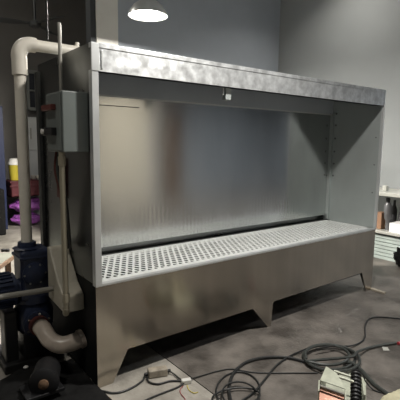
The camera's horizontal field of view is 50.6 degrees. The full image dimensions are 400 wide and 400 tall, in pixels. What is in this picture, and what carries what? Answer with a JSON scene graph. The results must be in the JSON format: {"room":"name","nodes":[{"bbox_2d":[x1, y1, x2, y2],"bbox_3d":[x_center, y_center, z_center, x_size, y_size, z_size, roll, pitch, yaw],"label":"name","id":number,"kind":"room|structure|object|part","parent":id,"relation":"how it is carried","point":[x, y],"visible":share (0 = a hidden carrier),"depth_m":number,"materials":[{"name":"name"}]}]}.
{"room":"industrial workshop","nodes":[
{"label":"industrial workshop","id":0,"kind":"room"},
{"bbox_2d":[0,0,85,218],"bbox_3d":[-1.849,-2.084,9.079,11.600,4.600,0.100,-5,10,-37],"label":"wall","id":1,"kind":"structure","parent":0,"point":[73,25],"depth_m":7.88,"materials":[{"name":"grey paint"}]},
{"bbox_2d":[26,70,36,110],"bbox_3d":[-2.861,-2.082,8.179,0.937,0.740,0.080,-5,10,-37],"label":"window","id":2,"kind":"structure","parent":1,"relation":"in","point":[30,79],"depth_m":7.94,"materials":[{"name":"grey paint"}]},
{"bbox_3d":[-2.872,-2.084,8.193,0.893,0.680,0.015,-5,10,-37],"label":"pane","id":3,"kind":"part","parent":2,"relation":"part of","materials":[{"name":"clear glass"}]},
{"bbox_2d":[85,0,95,43],"bbox_3d":[-1.387,-1.587,5.432,0.070,4.600,0.140,-5,10,-37],"label":"trim","id":4,"kind":"structure","parent":0,"point":[90,4],"depth_m":5.30,"materials":[{"name":"grey paint"}]},
{"bbox_2d":[118,0,280,71],"bbox_3d":[0.103,-1.719,6.570,3.090,4.600,0.100,-5,10,-37],"label":"wall","id":5,"kind":"structure","parent":0,"point":[245,33],"depth_m":6.46,"materials":[{"name":"grey paint"}]},
{"bbox_2d":[95,0,117,45],"bbox_3d":[-1.241,-1.600,5.544,0.300,4.600,0.180,-5,10,-37],"label":"trim","id":6,"kind":"structure","parent":5,"relation":"attached to","point":[106,10],"depth_m":5.38,"materials":[{"name":"beige paint"}]},
{"bbox_2d":[0,219,399,399],"bbox_3d":[1.832,0.941,4.604,11.600,0.100,12.500,-5,10,-37],"label":"floor","id":7,"kind":"structure","parent":0,"point":[337,312],"depth_m":3.10,"materials":[{"name":"concrete"}]},
{"bbox_2d":[0,188,5,234],"bbox_3d":[-3.330,0.189,6.573,0.500,0.720,0.350,-5,10,-37],"label":"storage box","id":8,"kind":"object","parent":7,"relation":"on","point":[2,199],"visible":1,"depth_m":6.57,"materials":[{"name":"black plastic"}]},
{"bbox_2d":[0,106,7,228],"bbox_3d":[-3.575,-0.507,6.864,0.700,2.015,0.435,-5,10,-37],"label":"locker","id":9,"kind":"object","parent":7,"relation":"on","point":[2,154],"visible":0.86,"depth_m":6.88,"materials":[{"name":"blue metal"}]},
{"bbox_2d":[0,253,13,272],"bbox_3d":[-1.889,0.738,3.635,0.470,0.456,0.478,0,8,-4],"label":"table","id":10,"kind":"object","parent":7,"relation":"on","point":[5,258],"visible":0.34,"depth_m":3.72,"materials":[{"name":"laminate"}]},
{"bbox_3d":[-1.886,0.535,3.608,0.470,0.035,0.478,0,8,-4],"label":"frame","id":11,"kind":"part","parent":10,"relation":"part of","materials":[{"name":"brown wood"}]},
{"bbox_3d":[-1.702,0.744,3.768,0.044,0.415,0.044,-5,10,-37],"label":"leg","id":12,"kind":"part","parent":10,"relation":"part of","materials":[{"name":"brown wood"}]},
{"bbox_2d":[11,211,39,224],"bbox_3d":[-3.032,0.314,7.453,0.549,0.234,0.372,-5,10,-37],"label":"plastic bag","id":13,"kind":"object","parent":7,"relation":"on","point":[35,217],"visible":0.52,"depth_m":7.37,"materials":[{"name":"purple plastic"}]},
{"bbox_2d":[9,197,39,211],"bbox_3d":[-3.024,0.072,7.419,0.603,0.251,0.362,-5,10,-37],"label":"plastic bag","id":14,"kind":"object","parent":13,"relation":"on","point":[34,200],"visible":0.49,"depth_m":7.33,"materials":[{"name":"purple plastic"}]},
{"bbox_2d":[6,178,38,196],"bbox_3d":[-3.026,-0.221,7.367,0.624,0.270,0.444,-5,10,-37],"label":"crate","id":15,"kind":"object","parent":14,"relation":"on","point":[12,186],"visible":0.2,"depth_m":7.16,"materials":[{"name":"red plastic"}]},
{"bbox_2d":[8,158,17,179],"bbox_3d":[-3.149,-0.524,7.189,0.207,0.370,0.207,-5,10,-37],"label":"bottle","id":16,"kind":"object","parent":15,"relation":"on","point":[12,163],"visible":0.7,"depth_m":7.11,"materials":[{"name":"yellow plastic"}]},
{"bbox_3d":[-3.147,-0.653,7.171,0.207,0.110,0.207,-5,10,-37],"label":"lid","id":17,"kind":"part","parent":16,"relation":"part of","materials":[{"name":"white plastic"}]},
{"bbox_2d":[0,240,63,374],"bbox_3d":[-1.421,0.659,2.926,0.710,0.815,1.007,-5,10,-37],"label":"pump","id":18,"kind":"object","parent":7,"relation":"on","point":[29,289],"visible":0.88,"depth_m":2.73,"materials":[{"name":"blue paint"}]},
{"bbox_3d":[-1.356,0.587,2.627,0.460,0.232,0.232,-5,10,-37],"label":"motor","id":19,"kind":"part","parent":18,"relation":"part of","materials":[{"name":"blue paint"}]},
{"bbox_3d":[-1.063,0.566,2.571,0.342,0.049,0.034,-5,10,-37],"label":"guard rail","id":20,"kind":"part","parent":18,"relation":"part of","materials":[{"name":"grey metal"}]},
{"bbox_3d":[-1.062,0.477,2.724,0.149,0.149,0.024,-5,10,-37],"label":"plate","id":21,"kind":"part","parent":18,"relation":"part of","materials":[{"name":"blue paint"}]},
{"bbox_2d":[11,37,79,242],"bbox_3d":[-0.802,-0.406,2.937,0.914,1.310,0.092,-5,10,-37],"label":"riser pipe","id":22,"kind":"object","parent":18,"relation":"attached to","point":[23,46],"visible":0.7,"depth_m":2.66,"materials":[{"name":"white plastic"}]},
{"bbox_2d":[29,315,86,353],"bbox_3d":[-0.900,0.849,2.658,0.406,0.180,0.183,3,8,17],"label":"pipe","id":23,"kind":"object","parent":18,"relation":"attached to","point":[40,326],"visible":1,"depth_m":2.61,"materials":[{"name":"beige plastic"}]},
{"bbox_2d":[28,117,39,214],"bbox_3d":[-2.886,-0.607,8.120,0.800,1.899,0.300,-5,10,-37],"label":"tall cabinet","id":24,"kind":"object","parent":7,"relation":"on","point":[32,126],"visible":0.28,"depth_m":7.78,"materials":[{"name":"grey metal"}]},
{"bbox_3d":[-2.808,-1.240,7.945,0.790,0.576,0.025,-5,10,-37],"label":"door","id":25,"kind":"part","parent":24,"relation":"part of","materials":[{"name":"grey metal"}]},
{"bbox_3d":[-2.821,-0.317,8.069,0.790,1.238,0.025,-5,10,-37],"label":"door","id":26,"kind":"part","parent":24,"relation":"part of","materials":[{"name":"grey metal"}]},
{"bbox_2d":[0,359,111,399],"bbox_3d":[-1.010,1.158,2.101,1.160,0.054,1.036,-5,10,-37],"label":"sheet","id":27,"kind":"object","parent":7,"relation":"on","point":[77,384],"visible":0.71,"depth_m":2.52,"materials":[{"name":"black plastic"}]},
{"bbox_2d":[19,356,64,399],"bbox_3d":[-0.907,1.014,2.446,0.244,0.166,0.234,-5,10,-37],"label":"motor","id":28,"kind":"object","parent":27,"relation":"on","point":[44,381],"visible":1,"depth_m":2.37,"materials":[{"name":"black metal"}]},
{"bbox_3d":[-0.906,1.079,2.424,0.210,0.020,0.160,-5,10,-37],"label":"foot plate","id":29,"kind":"part","parent":28,"relation":"part of","materials":[{"name":"black plastic"}]},
{"bbox_2d":[103,374,144,393],"bbox_3d":[-0.474,1.121,2.544,0.372,0.024,0.098,-5,10,-37],"label":"cable","id":30,"kind":"object","parent":7,"relation":"on","point":[142,380],"visible":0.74,"depth_m":2.51,"materials":[{"name":"black rubber"}]},
{"bbox_2d":[144,365,170,378],"bbox_3d":[-0.270,1.091,2.690,0.167,0.050,0.056,-2,8,-18],"label":"junction box","id":31,"kind":"object","parent":7,"relation":"on","point":[158,371],"visible":1,"depth_m":2.67,"materials":[{"name":"beige plastic"}]},
{"bbox_2d":[146,376,180,384],"bbox_3d":[-0.230,1.119,2.609,0.222,0.019,0.065,2,8,6],"label":"cable","id":32,"kind":"object","parent":7,"relation":"on","point":[148,381],"visible":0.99,"depth_m":2.61,"materials":[{"name":"black rubber"}]},
{"bbox_2d":[145,383,184,399],"bbox_3d":[-0.213,1.135,2.500,0.301,0.016,0.018,-5,10,-38],"label":"cable","id":33,"kind":"object","parent":7,"relation":"on","point":[180,385],"visible":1,"depth_m":2.50,"materials":[{"name":"black rubber"}]},
{"bbox_2d":[181,377,191,384],"bbox_3d":[-0.085,1.117,2.611,0.061,0.027,0.032,-2,8,-17],"label":"connector","id":34,"kind":"object","parent":7,"relation":"on","point":[184,380],"visible":1,"depth_m":2.60,"materials":[{"name":"white plastic"}]},
{"bbox_2d":[35,22,385,387],"bbox_3d":[0.230,-0.070,3.611,3.198,2.125,0.948,-5,10,-37],"label":"booth","id":35,"kind":"object","parent":7,"relation":"on","point":[177,194],"visible":0.99,"depth_m":3.25,"materials":[{"name":"metal"}]},
{"bbox_3d":[-1.156,-0.034,3.099,0.025,1.750,0.060,-5,10,-37],"label":"post","id":36,"kind":"part","parent":35,"relation":"part of","materials":[{"name":"grey metal"}]},
{"bbox_2d":[41,104,55,110],"bbox_3d":[-0.856,-0.520,2.388,0.029,0.032,0.170,-5,10,-37],"label":"switch","id":37,"kind":"object","parent":35,"relation":"attached to","point":[48,107],"depth_m":2.35,"materials":[{"name":"red plastic"}]},
{"bbox_2d":[42,127,56,135],"bbox_3d":[-0.858,-0.388,2.406,0.029,0.045,0.170,-5,10,-37],"label":"switch","id":38,"kind":"object","parent":35,"relation":"attached to","point":[49,131],"depth_m":2.35,"materials":[{"name":"black plastic"}]},
{"bbox_3d":[-0.822,-0.437,2.382,0.006,0.310,0.240,-5,10,-37],"label":"control door","id":39,"kind":"part","parent":35,"relation":"part of","materials":[{"name":"grey paint"}]},
{"bbox_3d":[-0.879,-0.230,2.736,0.004,1.357,0.930,-5,10,-37],"label":"panel","id":40,"kind":"part","parent":35,"relation":"part of","materials":[{"name":"metal"}]},
{"bbox_3d":[-0.893,0.761,2.870,0.004,0.642,0.930,-5,10,-37],"label":"tank","id":41,"kind":"part","parent":35,"relation":"part of","materials":[{"name":"metal"}]},
{"bbox_3d":[-0.568,-0.775,2.291,0.046,0.146,0.010,-5,10,-37],"label":"corner post","id":42,"kind":"part","parent":35,"relation":"part of","materials":[{"name":"metal"}]},
{"bbox_3d":[-0.591,-0.103,2.398,0.040,1.226,0.043,-5,10,-37],"label":"corner post","id":43,"kind":"part","parent":35,"relation":"part of","materials":[{"name":"metal"}]},
{"bbox_3d":[0.020,-0.074,4.047,2.994,1.990,0.004,-5,10,-37],"label":"panel","id":44,"kind":"part","parent":35,"relation":"part of","materials":[{"name":"grey metal"}]},
{"bbox_3d":[0.228,0.337,3.822,2.986,0.038,0.012,-5,10,-37],"label":"grating rail","id":45,"kind":"part","parent":35,"relation":"part of","materials":[{"name":"grey metal"}]},
{"bbox_3d":[0.577,0.710,3.408,2.994,0.642,0.004,-5,10,-37],"label":"tank","id":46,"kind":"part","parent":35,"relation":"part of","materials":[{"name":"metal"}]},
{"bbox_3d":[0.588,-0.883,3.207,3.000,0.150,0.060,-5,10,-37],"label":"header panel","id":47,"kind":"part","parent":35,"relation":"part of","materials":[{"name":"metal"}]},
{"bbox_3d":[1.478,0.552,4.679,0.004,0.642,0.930,-5,10,-37],"label":"tank","id":48,"kind":"part","parent":35,"relation":"part of","materials":[{"name":"metal"}]},
{"bbox_3d":[1.492,-0.440,4.546,0.004,1.357,0.930,-5,10,-37],"label":"panel","id":49,"kind":"part","parent":35,"relation":"part of","materials":[{"name":"metal"}]},
{"bbox_3d":[1.772,-0.316,4.191,0.016,1.216,0.028,-5,10,-37],"label":"corner post","id":50,"kind":"part","parent":35,"relation":"part of","materials":[{"name":"metal"}]},
{"bbox_2d":[211,371,260,399],"bbox_3d":[0.229,1.127,2.535,0.274,0.035,0.421,3,8,13],"label":"cable loop","id":51,"kind":"object","parent":7,"relation":"on","point":[251,375],"visible":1,"depth_m":2.54,"materials":[{"name":"black rubber"}]},
{"bbox_2d":[191,368,317,378],"bbox_3d":[0.344,1.111,2.741,0.835,0.015,0.111,0,8,-7],"label":"cable","id":52,"kind":"object","parent":7,"relation":"on","point":[228,368],"visible":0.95,"depth_m":2.73,"materials":[{"name":"black rubber"}]},
{"bbox_2d":[227,355,320,399],"bbox_3d":[0.404,1.111,2.730,0.736,0.020,0.336,-4,9,-30],"label":"cable","id":53,"kind":"object","parent":7,"relation":"on","point":[273,356],"visible":0.88,"depth_m":2.87,"materials":[{"name":"black rubber"}]},
{"bbox_2d":[242,348,305,399],"bbox_3d":[0.476,1.108,2.741,0.068,0.025,0.818,7,10,39],"label":"cable","id":54,"kind":"object","parent":7,"relation":"on","point":[302,350],"visible":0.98,"depth_m":2.72,"materials":[{"name":"black rubber"}]},
{"bbox_2d":[317,367,365,399],"bbox_3d":[0.849,1.069,2.518,0.268,0.175,0.538,4,8,21],"label":"foot pedal","id":55,"kind":"object","parent":7,"relation":"on","point":[351,385],"visible":1,"depth_m":2.42,"materials":[{"name":"beige metal"}]},
{"bbox_3d":[0.740,1.125,2.373,0.193,0.059,0.133,6,9,36],"label":"tread plate","id":56,"kind":"part","parent":55,"relation":"part of","materials":[{"name":"orange metal"}]},
{"bbox_2d":[320,367,345,389],"bbox_3d":[0.784,1.028,2.450,0.157,0.035,0.119,6,9,36],"label":"hood","id":57,"kind":"object","parent":55,"relation":"attached to","point":[329,376],"depth_m":2.44,"materials":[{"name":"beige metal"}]},
{"bbox_3d":[0.840,1.023,2.489,0.104,0.021,0.016,6,9,31],"label":"rod","id":58,"kind":"part","parent":55,"relation":"part of","materials":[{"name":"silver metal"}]},
{"bbox_3d":[0.841,1.030,2.431,0.084,0.021,0.016,5,9,30],"label":"rod","id":59,"kind":"part","parent":55,"relation":"part of","materials":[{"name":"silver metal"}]},
{"bbox_2d":[302,342,396,371],"bbox_3d":[1.051,1.061,3.032,0.816,0.058,0.389,-5,10,-37],"label":"coil","id":60,"kind":"object","parent":7,"relation":"on","point":[310,362],"visible":0.92,"depth_m":2.85,"materials":[{"name":"black rubber"}]},
{"bbox_2d":[316,316,399,349],"bbox_3d":[1.249,1.028,3.322,1.104,0.052,0.189,-6,10,-40],"label":"cable","id":61,"kind":"object","parent":7,"relation":"on","point":[375,316],"visible":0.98,"depth_m":3.26,"materials":[{"name":"black rubber"}]},
{"bbox_2d":[344,360,388,394],"bbox_3d":[1.083,1.122,2.639,0.075,0.040,0.489,-2,8,-22],"label":"cable","id":62,"kind":"object","parent":7,"relation":"on","point":[364,373],"visible":0.78,"depth_m":2.66,"materials":[{"name":"black rubber"}]},
{"bbox_2d":[360,371,390,393],"bbox_3d":[1.078,1.084,2.549,0.284,0.144,0.057,2,8,6],"label":"cable","id":63,"kind":"object","parent":7,"relation":"on","point":[360,371],"visible":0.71,"depth_m":2.56,"materials":[{"name":"black rubber"}]},
{"bbox_2d":[371,288,385,293],"bbox_3d":[1.807,0.922,4.299,0.040,0.018,0.156,-5,9,-35],"label":"wood offcut","id":64,"kind":"object","parent":7,"relation":"on","point":[372,289],"visible":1,"depth_m":4.28,"materials":[{"name":"beige wood"}]},
{"bbox_2d":[364,187,399,236],"bbox_3d":[2.707,0.346,5.451,0.595,0.880,1.600,-5,10,-37],"label":"workbench","id":65,"kind":"object","parent":7,"relation":"on","point":[392,192],"visible":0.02,"depth_m":5.41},
{"bbox_2d":[377,211,384,228],"bbox_3d":[2.395,0.268,5.614,0.110,0.219,0.080,-5,10,-37],"label":"carton","id":66,"kind":"object","parent":65,"relation":"on","point":[380,215],"visible":0.67,"depth_m":5.57,"materials":[{"name":"brown cardboard"}]},
{"bbox_2d":[364,223,399,236],"bbox_3d":[2.706,0.422,5.461,0.595,0.035,1.600,-5,10,-37],"label":"shelf","id":67,"kind":"object","parent":65,"relation":"attached to","point":[382,231],"depth_m":5.43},
{"bbox_2d":[382,185,388,190],"bbox_3d":[2.443,-0.154,5.577,0.060,0.070,0.060,-5,10,-37],"label":"block","id":68,"kind":"object","parent":65,"relation":"on","point":[384,188],"visible":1,"depth_m":5.56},
{"bbox_2d":[384,197,391,229],"bbox_3d":[2.438,0.181,5.506,0.099,0.427,0.102,-5,10,-37],"label":"bottle","id":69,"kind":"object","parent":65,"relation":"on","point":[387,206],"visible":0.97,"depth_m":5.47,"materials":[{"name":"grey"}]},
{"bbox_2d":[390,200,396,222],"bbox_3d":[2.641,0.181,5.770,0.080,0.360,0.080,-5,10,-37],"label":"bottle","id":70,"kind":"object","parent":65,"relation":"on","point":[394,208],"visible":0.77,"depth_m":5.74,"materials":[{"name":"black plastic"}]},
{"bbox_2d":[389,221,399,233],"bbox_3d":[2.566,0.354,5.367,0.230,0.119,0.230,-5,10,-37],"label":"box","id":71,"kind":"object","parent":65,"relation":"on","point":[394,227],"visible":1,"depth_m":5.34,"materials":[{"name":"white cardboard"}]},
{"bbox_2d":[374,254,394,261],"bbox_3d":[2.721,0.765,5.484,0.500,0.039,1.400,-5,10,-37],"label":"panel board","id":72,"kind":"object","parent":7,"relation":"on","point":[375,255],"visible":0.02,"depth_m":5.51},
{"bbox_2d":[374,251,393,257],"bbox_3d":[2.728,0.719,5.477,0.492,0.039,1.390,-5,10,-37],"label":"panel board","id":73,"kind":"object","parent":72,"relation":"on","point":[375,252],"visible":0.02,"depth_m":5.51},
{"bbox_2d":[374,247,394,254],"bbox_3d":[2.728,0.674,5.464,0.500,0.039,1.380,-5,10,-37],"label":"panel board","id":74,"kind":"object","parent":73,"relation":"on","point":[375,248],"visible":0.02,"depth_m":5.50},
{"bbox_2d":[374,244,396,251],"bbox_3d":[2.726,0.627,5.469,0.492,0.039,1.400,-5,10,-37],"label":"panel board","id":75,"kind":"object","parent":74,"relation":"on","point":[375,245],"visible":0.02,"depth_m":5.48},
{"bbox_2d":[374,240,399,247],"bbox_3d":[2.727,0.583,5.456,0.500,0.039,1.390,-5,10,-37],"label":"panel board","id":76,"kind":"object","parent":75,"relation":"on","point":[376,241],"visible":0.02,"depth_m":5.46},
{"bbox_2d":[375,237,399,244],"bbox_3d":[2.733,0.537,5.449,0.492,0.039,1.380,-5,10,-37],"label":"panel board","id":77,"kind":"object","parent":76,"relation":"on","point":[376,238],"visible":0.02,"depth_m":5.46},
{"bbox_2d":[375,233,399,241],"bbox_3d":[2.725,0.491,5.448,0.500,0.039,1.400,-5,10,-37],"label":"panel board","id":78,"kind":"object","parent":77,"relation":"on","point":[389,237],"visible":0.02,"depth_m":5.46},
{"bbox_2d":[380,389,399,399],"bbox_3d":[1.145,1.147,2.406,0.346,0.058,0.202,-5,10,-37],"label":"cloth bundle","id":79,"kind":"object","parent":7,"relation":"on","point":[395,395],"visible":1,"depth_m":2.42,"materials":[{"name":"beige fabric"}]},
{"bbox_2d":[393,247,399,266],"bbox_3d":[2.457,0.682,5.173,0.095,0.275,0.212,-5,10,-37],"label":"bag","id":80,"kind":"object","parent":7,"relation":"on","point":[396,257],"visible":1,"depth_m":5.18,"materials":[{"name":"fabric"}]},
{"bbox_2d":[278,0,399,222],"bbox_3d":[2.229,-1.672,6.442,0.120,4.600,2.900,-5,10,-37],"label":"wall","id":81,"kind":"structure","parent":0,"point":[354,42],"depth_m":6.23,"materials":[{"name":"grey paint"}]},
{"bbox_3d":[1.899,-3.716,3.978,11.600,0.100,12.500,-5,10,-37],"label":"ceiling","id":82,"kind":"structure","parent":0,"visible":0},
{"bbox_2d":[0,0,64,35],"bbox_3d":[-2.275,-3.149,5.645,1.060,1.586,1.060,-5,10,-37],"label":"ceiling fan","id":83,"kind":"object","parent":82,"relation":"hanging from","point":[34,23],"visible":0.98,"depth_m":5.76,"materials":[{"name":"grey metal"}]},
{"bbox_3d":[-2.587,-2.416,5.703,0.520,0.037,0.116,-2,8,-22],"label":"blade","id":84,"kind":"part","parent":83,"relation":"part of","materials":[{"name":"grey metal"}]},
{"bbox_3d":[-2.262,-3.186,5.731,0.035,1.536,0.035,-5,10,-37],"label":"rod","id":85,"kind":"part","parent":83,"relation":"part of","materials":[{"name":"grey metal"}]},
{"bbox_3d":[-2.229,-2.473,6.167,0.116,0.037,0.520,2,8,7],"label":"blade","id":86,"kind":"part","parent":83,"relation":"part of","materials":[{"name":"grey metal"}]},
{"bbox_3d":[-2.003,-2.397,5.629,0.520,0.037,0.116,7,10,37],"label":"blade","id":87,"kind":"part","parent":83,"relation":"part of","materials":[{"name":"grey metal"}]},
{"bbox_2d":[45,0,48,39],"bbox_3d":[-0.969,-2.267,2.575,0.012,2.480,0.012,-5,10,-37],"label":"hanging wire","id":88,"kind":"object","parent":82,"relation":"hanging from","point":[45,0],"visible":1,"depth_m":2.72,"materials":[{"name":"grey metal"}]},
{"bbox_2d":[128,0,167,21],"bbox_3d":[-0.533,-2.830,4.322,0.416,1.816,0.416,-5,10,-37],"label":"pendant lamp","id":89,"kind":"object","parent":82,"relation":"hanging from","point":[141,10],"visible":1,"depth_m":4.36,"materials":[{"name":"white metal"}]},
{"bbox_3d":[-0.545,-1.980,4.436,0.238,0.100,0.238,-5,10,-37],"label":"bulb","id":90,"kind":"part","parent":89,"relation":"part of","materials":[{"name":"white glass"}]}
]}

